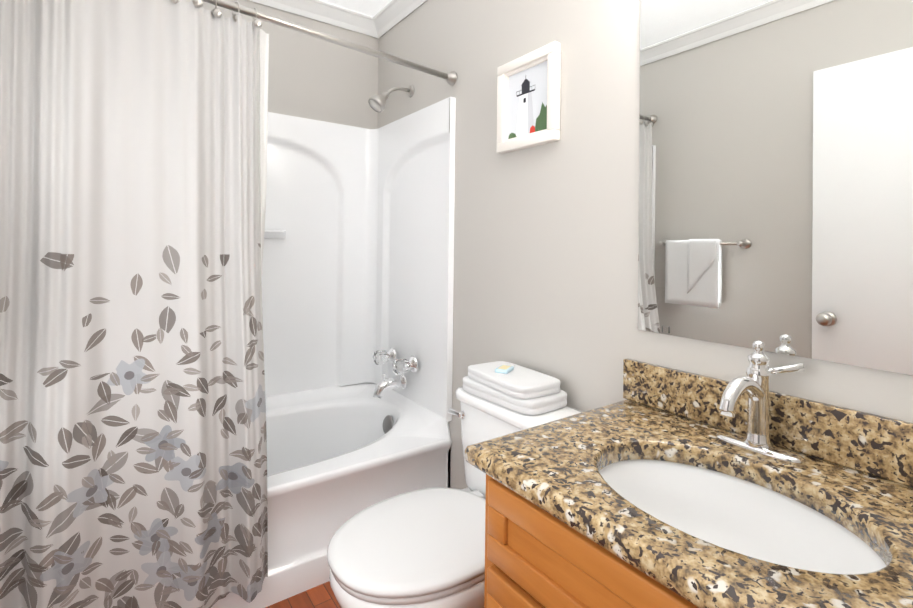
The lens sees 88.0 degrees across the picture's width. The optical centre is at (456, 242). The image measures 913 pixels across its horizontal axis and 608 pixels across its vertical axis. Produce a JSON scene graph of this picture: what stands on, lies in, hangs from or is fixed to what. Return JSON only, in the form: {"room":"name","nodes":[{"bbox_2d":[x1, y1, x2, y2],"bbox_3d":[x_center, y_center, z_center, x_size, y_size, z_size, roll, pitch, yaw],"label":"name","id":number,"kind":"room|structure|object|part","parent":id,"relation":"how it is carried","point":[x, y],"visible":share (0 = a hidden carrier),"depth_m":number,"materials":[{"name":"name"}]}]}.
{"room":"bathroom","nodes":[
{"label":"bathroom","id":0,"kind":"room"},
{"bbox_2d":[184,0,378,128],"bbox_3d":[-1.145,-0.011,2.208,1.630,2.440,0.110,1,-1,-36],"label":"wall","id":1,"kind":"structure","parent":0,"point":[311,77],"depth_m":2.44,"materials":[{"name":"grey paint"}]},
{"bbox_2d":[250,0,377,37],"bbox_3d":[-1.032,-1.192,2.176,1.520,0.075,0.070,1,-1,-36],"label":"crown molding","id":2,"kind":"structure","parent":1,"relation":"attached to","point":[332,14],"depth_m":2.44,"materials":[{"name":"white wood"}]},
{"bbox_2d":[265,581,339,607],"bbox_3d":[-0.211,1.239,0.964,1.740,0.060,3.220,1,-1,-36],"label":"floor","id":3,"kind":"structure","parent":0,"point":[321,596],"depth_m":1.60,"materials":[{"name":"brown wood"}]},
{"bbox_2d":[211,85,455,607],"bbox_3d":[-0.848,0.208,1.883,1.518,2.003,0.760,1,-1,-36],"label":"bathtub","id":4,"kind":"object","parent":3,"relation":"on","point":[357,279],"visible":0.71,"depth_m":2.30,"materials":[{"name":"white plastic"}]},
{"bbox_2d":[264,230,285,238],"bbox_3d":[-0.915,-0.043,2.223,0.240,0.040,0.078,1,-1,-36],"label":"shelf","id":5,"kind":"object","parent":4,"relation":"attached to","point":[269,234],"depth_m":2.26,"materials":[{"name":"white plastic"}]},
{"bbox_2d":[373,348,396,364],"bbox_3d":[-0.362,0.568,2.357,0.101,0.080,0.080,1,-1,-36],"label":"handle","id":6,"kind":"object","parent":4,"relation":"in","point":[380,357],"depth_m":2.34,"materials":[{"name":"silver metal"}]},
{"bbox_2d":[383,415,392,433],"bbox_3d":[-0.324,0.858,2.229,0.031,0.086,0.086,1,-1,-36],"label":"overflow drain","id":7,"kind":"object","parent":4,"relation":"in","point":[387,419],"depth_m":2.22,"materials":[{"name":"grey metal"}]},
{"bbox_2d":[372,355,417,397],"bbox_3d":[-0.293,0.626,2.206,0.162,0.199,0.168,1,-1,-36],"label":"faucet","id":8,"kind":"object","parent":4,"relation":"in","point":[401,365],"depth_m":2.20,"materials":[{"name":"silver metal"}]},
{"bbox_3d":[-0.282,-0.734,2.299,0.139,0.054,0.017,1,-1,-36],"label":"shower arm","id":9,"kind":"part","parent":4,"relation":"part of"},
{"bbox_2d":[327,386,581,607],"bbox_3d":[-0.012,0.854,1.352,0.712,0.722,0.476,1,-1,-36],"label":"toilet","id":10,"kind":"object","parent":3,"relation":"on","point":[422,548],"visible":0.6,"depth_m":1.24,"materials":[{"name":"white ceramic"}]},
{"bbox_3d":[-0.094,0.795,1.294,0.508,0.024,0.420,1,-1,-36],"label":"lid","id":11,"kind":"part","parent":10,"relation":"part of","materials":[{"name":"white plastic"}]},
{"bbox_3d":[-0.073,1.022,1.308,0.552,0.384,0.414,1,-1,-36],"label":"bowl","id":12,"kind":"part","parent":10,"relation":"part of","materials":[{"name":"white ceramic"}]},
{"bbox_3d":[-0.092,0.818,1.295,0.498,0.019,0.411,1,-1,-36],"label":"seat","id":13,"kind":"part","parent":10,"relation":"part of","materials":[{"name":"white plastic"}]},
{"bbox_3d":[-0.005,0.576,1.605,0.012,0.018,0.070,1,-1,-36],"label":"lever arm","id":14,"kind":"part","parent":10,"relation":"part of"},
{"bbox_3d":[0.196,0.684,1.500,0.186,0.298,0.448,1,-1,-36],"label":"tank","id":15,"kind":"part","parent":10,"relation":"part of","materials":[{"name":"white ceramic"}]},
{"bbox_2d":[463,361,566,414],"bbox_3d":[0.180,0.451,1.526,0.194,0.090,0.340,1,-1,-36],"label":"towel stack","id":16,"kind":"object","parent":10,"relation":"on","point":[518,388],"visible":1,"depth_m":1.44,"materials":[{"name":"white fabric"}]},
{"bbox_3d":[0.197,0.516,1.501,0.210,0.037,0.476,1,-1,-36],"label":"tank lid","id":17,"kind":"part","parent":10,"relation":"part of","materials":[{"name":"white ceramic"}]},
{"bbox_2d":[464,340,912,607],"bbox_3d":[0.473,0.709,0.839,0.566,1.016,0.786,1,-1,-36],"label":"bathroom vanity","id":18,"kind":"object","parent":3,"relation":"on","point":[662,487],"visible":1,"depth_m":0.89,"materials":[{"name":"brown stone"}]},
{"bbox_3d":[0.082,0.876,0.952,0.020,0.319,0.052,1,-1,-36],"label":"door","id":19,"kind":"part","parent":18,"relation":"part of","materials":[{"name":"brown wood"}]},
{"bbox_3d":[0.086,0.567,0.955,0.020,0.058,0.052,1,-1,-36],"label":"drawer","id":20,"kind":"part","parent":18,"relation":"part of","materials":[{"name":"brown wood"}]},
{"bbox_3d":[0.171,0.691,0.833,0.020,0.052,0.350,1,-1,-36],"label":"door","id":21,"kind":"part","parent":18,"relation":"part of","materials":[{"name":"brown wood"}]},
{"bbox_3d":[0.290,0.658,0.700,0.019,0.040,0.674,1,-1,-36],"label":"rail","id":22,"kind":"part","parent":18,"relation":"part of","materials":[{"name":"brown wood"}]},
{"bbox_3d":[0.275,0.622,0.689,0.020,0.052,0.704,1,-1,-36],"label":"drawer","id":23,"kind":"part","parent":18,"relation":"part of","materials":[{"name":"brown wood"}]},
{"bbox_3d":[0.280,0.567,0.693,0.010,0.062,0.604,1,-1,-36],"label":"drawer panel","id":24,"kind":"part","parent":18,"relation":"part of","materials":[{"name":"brown wood"}]},
{"bbox_3d":[0.276,0.512,0.690,0.020,0.052,0.704,1,-1,-36],"label":"drawer","id":25,"kind":"part","parent":18,"relation":"part of","materials":[{"name":"brown wood"}]},
{"bbox_2d":[599,459,885,573],"bbox_3d":[0.454,0.547,0.818,0.372,0.159,0.497,1,-1,-36],"label":"sink","id":26,"kind":"object","parent":18,"relation":"in","point":[730,509],"depth_m":0.93,"materials":[{"name":"white ceramic"}]},
{"bbox_2d":[716,340,804,464],"bbox_3d":[0.591,0.317,0.960,0.203,0.226,0.164,1,-1,-36],"label":"faucet","id":27,"kind":"object","parent":18,"relation":"on","point":[761,426],"depth_m":0.97,"materials":[{"name":"silver metal"}]},
{"bbox_2d":[321,0,390,16],"bbox_3d":[-0.354,-1.270,1.230,1.740,0.080,2.620,1,-1,-36],"label":"ceiling","id":28,"kind":"structure","parent":0,"point":[371,8],"depth_m":2.42,"materials":[{"name":"white paint"}]},
{"bbox_2d":[377,0,912,489],"bbox_3d":[0.293,0.002,1.693,0.110,2.440,2.620,1,-1,-36],"label":"wall","id":29,"kind":"structure","parent":0,"point":[547,258],"depth_m":1.54,"materials":[{"name":"grey paint"}]},
{"bbox_2d":[373,0,426,38],"bbox_3d":[0.233,-1.181,1.650,0.070,0.075,2.400,1,-1,-36],"label":"crown molding","id":30,"kind":"structure","parent":29,"relation":"attached to","point":[389,15],"depth_m":2.43,"materials":[{"name":"white wood"}]},
{"bbox_2d":[496,41,560,153],"bbox_3d":[0.245,-0.494,1.651,0.030,0.320,0.287,1,-1,-36],"label":"picture frame","id":31,"kind":"object","parent":29,"relation":"attached to","point":[528,98],"visible":1,"depth_m":1.64,"materials":[{"name":"white wood"}]},
{"bbox_2d":[516,79,534,136],"bbox_3d":[0.242,-0.485,1.662,0.001,0.213,0.098,1,-1,-36],"label":"lighthouse","id":32,"kind":"object","parent":31,"relation":"on","point":[525,88],"depth_m":1.66,"materials":[{"name":"grey paper"}]},
{"bbox_2d":[508,61,546,137],"bbox_3d":[0.252,-0.494,1.656,0.008,0.232,0.199,1,-1,-36],"label":"print","id":33,"kind":"object","parent":31,"relation":"on","point":[527,83],"depth_m":1.65,"materials":[{"name":"white paper"}]},
{"bbox_2d":[530,125,534,132],"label":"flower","id":34,"kind":"object","parent":31,"relation":"attached to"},
{"bbox_2d":[623,358,912,486],"bbox_3d":[0.699,0.377,1.001,0.020,0.108,0.784,1,-1,-36],"label":"backsplash","id":35,"kind":"structure","parent":29,"relation":"attached to","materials":[{"name":"stone"}]},
{"bbox_2d":[638,0,912,374],"bbox_3d":[0.722,-0.242,0.996,0.008,0.959,0.751,1,-1,-36],"label":"wall mirror","id":36,"kind":"object","parent":29,"relation":"attached to","point":[775,176],"visible":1,"depth_m":1.02,"materials":[{"name":"clear glass"}]},
{"bbox_3d":[-1.001,-0.023,0.701,0.110,2.440,2.510,1,-1,-36],"label":"wall","id":37,"kind":"structure","parent":0,"visible":0},
{"bbox_2d":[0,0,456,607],"bbox_3d":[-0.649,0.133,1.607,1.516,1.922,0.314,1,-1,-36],"label":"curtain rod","id":38,"kind":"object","parent":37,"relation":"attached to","point":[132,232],"visible":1,"depth_m":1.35,"materials":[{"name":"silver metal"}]},
{"bbox_2d":[0,0,267,607],"bbox_3d":[-0.892,0.162,1.333,0.724,1.855,0.152,1,-1,-36],"label":"shower curtain","id":39,"kind":"object","parent":38,"relation":"hanging from","point":[133,434],"depth_m":1.35,"materials":[{"name":"fabric"}]},
{"bbox_3d":[-0.781,-0.727,1.427,0.030,0.030,0.020,1,-1,-36],"label":"curtain ring knob","id":40,"kind":"part","parent":38,"relation":"part of","materials":[{"name":"silver metal"}]},
{"bbox_3d":[-0.752,-0.723,1.486,0.030,0.030,0.020,1,-1,-36],"label":"curtain ring knob","id":41,"kind":"part","parent":38,"relation":"part of","materials":[{"name":"silver metal"}]},
{"bbox_3d":[-0.647,-0.715,1.539,0.030,0.030,0.020,1,-1,-36],"label":"curtain ring knob","id":42,"kind":"part","parent":38,"relation":"part of","materials":[{"name":"silver metal"}]},
{"bbox_3d":[-0.631,-0.760,1.604,1.513,0.100,0.025,1,-1,-36],"label":"curtain rod","id":43,"kind":"part","parent":38,"relation":"part of","materials":[{"name":"silver metal"}]}
]}

